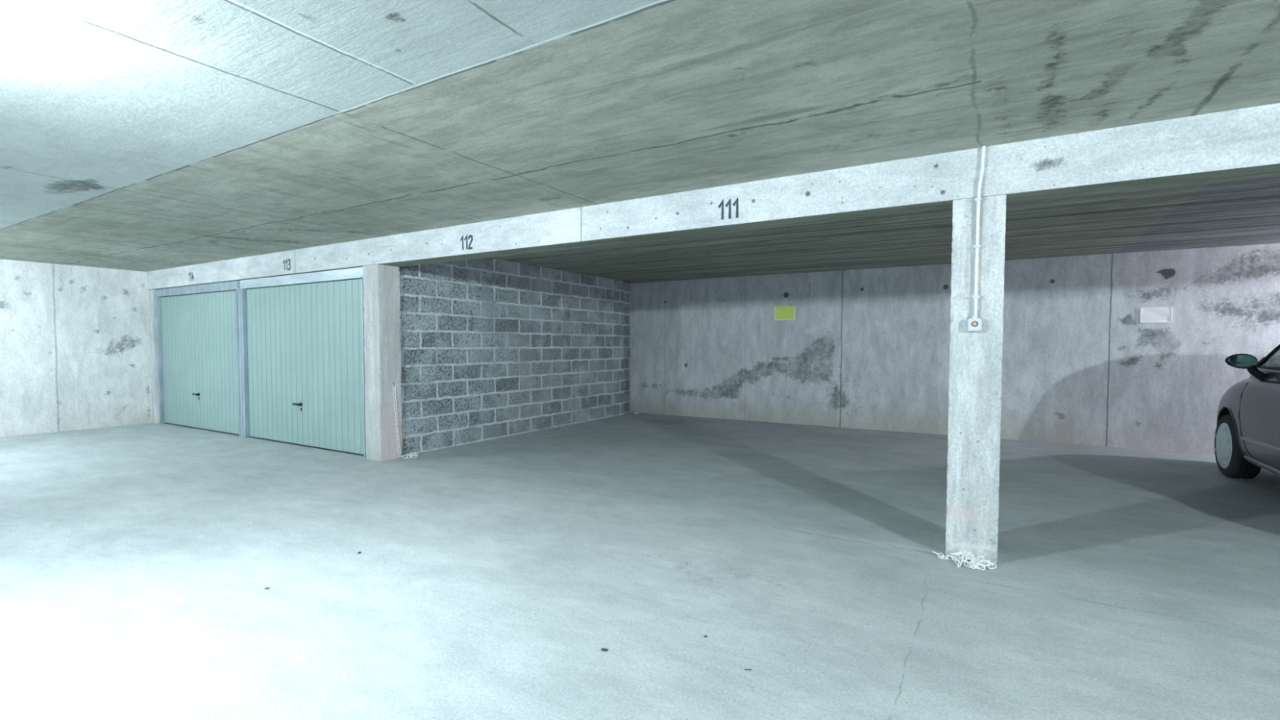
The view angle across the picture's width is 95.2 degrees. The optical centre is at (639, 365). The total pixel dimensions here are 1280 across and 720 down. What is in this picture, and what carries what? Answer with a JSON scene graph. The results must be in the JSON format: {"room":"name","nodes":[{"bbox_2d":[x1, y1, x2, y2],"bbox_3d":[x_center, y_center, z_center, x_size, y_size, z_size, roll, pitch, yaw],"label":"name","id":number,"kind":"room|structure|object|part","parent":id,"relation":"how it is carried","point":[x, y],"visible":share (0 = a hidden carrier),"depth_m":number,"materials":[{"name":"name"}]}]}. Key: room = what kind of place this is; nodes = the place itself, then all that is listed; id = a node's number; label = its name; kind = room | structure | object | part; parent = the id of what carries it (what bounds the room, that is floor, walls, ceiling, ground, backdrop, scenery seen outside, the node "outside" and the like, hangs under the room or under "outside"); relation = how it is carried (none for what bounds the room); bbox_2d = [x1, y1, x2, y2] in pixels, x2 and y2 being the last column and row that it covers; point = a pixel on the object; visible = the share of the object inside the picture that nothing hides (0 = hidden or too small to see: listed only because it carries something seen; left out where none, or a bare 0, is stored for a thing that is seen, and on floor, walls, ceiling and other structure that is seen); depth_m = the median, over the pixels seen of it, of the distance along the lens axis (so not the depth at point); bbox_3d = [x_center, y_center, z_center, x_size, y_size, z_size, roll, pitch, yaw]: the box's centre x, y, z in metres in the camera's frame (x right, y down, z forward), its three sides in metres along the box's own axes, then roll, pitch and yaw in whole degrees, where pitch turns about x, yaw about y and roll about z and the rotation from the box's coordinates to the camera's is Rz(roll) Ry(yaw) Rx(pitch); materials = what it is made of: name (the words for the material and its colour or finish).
{"room":"parking garage","nodes":[
{"label":"parking garage","id":0,"kind":"room"},
{"bbox_2d":[0,258,291,436],"bbox_3d":[-8.223,-0.248,8.108,0.200,2.330,12.600,1,2,31],"label":"wall","id":1,"kind":"structure","parent":0,"point":[75,340],"depth_m":8.24,"materials":[{"name":"concrete"}]},
{"bbox_2d":[155,280,243,436],"bbox_3d":[-6.306,-0.115,8.335,2.557,2.053,0.074,1,2,31],"label":"garage door","id":2,"kind":"structure","parent":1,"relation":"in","point":[199,340],"depth_m":8.30,"materials":[{"name":"green paint"}]},
{"bbox_2d":[399,257,623,456],"bbox_3d":[-1.553,-0.245,8.343,0.220,2.330,4.550,1,2,31],"label":"wall","id":3,"kind":"structure","parent":0,"point":[491,348],"depth_m":7.70,"materials":[{"name":"grey brick"}]},
{"bbox_2d":[623,282,630,413],"bbox_3d":[-0.327,-0.321,10.463,0.130,2.330,0.350,1,2,31],"label":"wall","id":4,"kind":"structure","parent":0,"point":[626,286],"depth_m":10.49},
{"bbox_2d":[0,412,1279,719],"bbox_3d":[0.416,1.216,3.123,20.200,0.200,12.900,1,2,31],"label":"floor","id":5,"kind":"structure","parent":0,"point":[490,580],"depth_m":3.05,"materials":[{"name":"concrete"}]},
{"bbox_2d":[148,289,172,423],"bbox_3d":[-7.432,-0.145,9.087,0.143,2.055,0.253,1,2,31],"label":"concrete pier","id":6,"kind":"object","parent":5,"relation":"on","point":[152,298],"visible":0.4,"depth_m":8.97,"materials":[{"name":"grey concrete"}]},
{"bbox_2d":[240,266,366,457],"bbox_3d":[-4.055,-0.061,6.978,2.692,2.053,0.074,1,2,31],"label":"garage door","id":7,"kind":"structure","parent":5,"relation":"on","point":[303,366],"depth_m":6.93,"materials":[{"name":"green paint"}]},
{"bbox_3d":[-4.120,0.459,7.022,0.135,0.040,0.046,1,2,31],"label":"handle","id":8,"kind":"part","parent":7,"relation":"part of","materials":[{"name":"black plastic"}]},
{"bbox_2d":[363,264,402,461],"bbox_3d":[-2.756,-0.034,6.264,0.258,2.055,0.263,1,2,31],"label":"concrete pillar","id":9,"kind":"structure","parent":5,"relation":"on","point":[381,282],"depth_m":6.17,"materials":[{"name":"grey concrete"}]},
{"bbox_3d":[-2.622,0.195,6.219,0.031,0.027,0.006,1,2,31],"label":"wall hook","id":10,"kind":"object","parent":9,"relation":"attached to","visible":0},
{"bbox_2d":[392,384,417,457],"bbox_3d":[-2.527,0.597,6.304,0.240,0.798,0.101,-1,2,-16],"label":"chain","id":11,"kind":"object","parent":10,"relation":"hanging from","point":[411,455],"visible":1,"depth_m":6.26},
{"bbox_2d":[933,549,996,569],"bbox_3d":[1.819,1.078,3.286,0.320,0.073,0.188,1,2,31],"label":"chain","id":12,"kind":"object","parent":5,"relation":"on","point":[969,557],"visible":1,"depth_m":3.25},
{"bbox_2d":[945,194,1006,564],"bbox_3d":[1.964,0.079,3.420,0.259,2.055,0.263,1,2,31],"label":"concrete pillar","id":13,"kind":"structure","parent":5,"relation":"on","point":[975,357],"depth_m":3.31,"materials":[{"name":"grey concrete"}]},
{"bbox_2d":[967,315,982,331],"bbox_3d":[1.876,-0.240,3.272,0.072,0.090,0.061,1,2,31],"label":"light switch","id":14,"kind":"object","parent":13,"relation":"attached to","point":[974,324],"visible":1,"depth_m":3.26,"materials":[{"name":"plastic"}]},
{"bbox_2d":[972,146,985,315],"bbox_3d":[1.891,-0.749,3.262,0.048,0.937,0.031,1,2,31],"label":"conduit pipe","id":15,"kind":"object","parent":13,"relation":"attached to","point":[978,199],"visible":1,"depth_m":3.26,"materials":[{"name":"plastic"}]},
{"bbox_2d":[1214,344,1279,479],"bbox_3d":[5.569,0.363,4.024,2.066,1.457,3.954,1,2,31],"label":"car","id":16,"kind":"object","parent":5,"relation":"on","point":[1247,434],"visible":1,"depth_m":4.90,"materials":[{"name":"grey paint"}]},
{"bbox_2d":[1225,353,1279,382],"bbox_3d":[4.914,0.024,4.634,0.300,0.237,0.606,1,2,31],"label":"mirror","id":17,"kind":"object","parent":16,"relation":"attached to","point":[1269,373],"depth_m":4.79,"materials":[{"name":"green glass"}]},
{"bbox_3d":[4.739,0.635,4.268,0.020,0.074,1.900,1,2,31],"label":"door molding","id":18,"kind":"part","parent":16,"relation":"part of","materials":[{"name":"grey plastic"}]},
{"bbox_3d":[4.876,0.833,4.391,0.094,0.078,1.621,1,2,32],"label":"sill trim","id":19,"kind":"part","parent":16,"relation":"part of","materials":[{"name":"grey plastic"}]},
{"bbox_3d":[4.822,0.052,4.285,0.045,0.020,1.891,1,2,32],"label":"belt trim","id":20,"kind":"part","parent":16,"relation":"part of","materials":[{"name":"black plastic"}]},
{"bbox_2d":[0,0,1279,284],"bbox_3d":[0.421,-1.337,3.029,20.200,0.250,12.900,1,2,31],"label":"ceiling","id":21,"kind":"structure","parent":0,"point":[144,135],"depth_m":2.73,"materials":[{"name":"concrete"}]},
{"bbox_2d":[146,102,1279,289],"bbox_3d":[1.110,-1.106,3.892,20.100,0.273,0.264,1,2,31],"label":"concrete beam","id":22,"kind":"structure","parent":21,"relation":"attached to","point":[1241,144],"depth_m":3.62,"materials":[{"name":"paint"}]},
{"bbox_2d":[630,243,1279,454],"bbox_3d":[6.075,-0.180,6.926,14.750,2.330,0.200,1,2,31],"label":"wall","id":23,"kind":"structure","parent":0,"point":[865,348],"depth_m":7.64,"materials":[{"name":"concrete"}]},
{"bbox_2d":[773,306,795,319],"bbox_3d":[2.250,-0.821,9.083,0.328,0.216,0.012,1,2,31],"label":"notice","id":24,"kind":"object","parent":23,"relation":"attached to","point":[781,313],"visible":1,"depth_m":9.08,"materials":[{"name":"yellow paper"}]},
{"bbox_2d":[1139,306,1173,323],"bbox_3d":[6.021,-0.596,6.815,0.289,0.181,0.012,1,2,31],"label":"notice","id":25,"kind":"object","parent":23,"relation":"attached to","point":[1148,314],"visible":1,"depth_m":6.82,"materials":[{"name":"white paper"}]}
]}

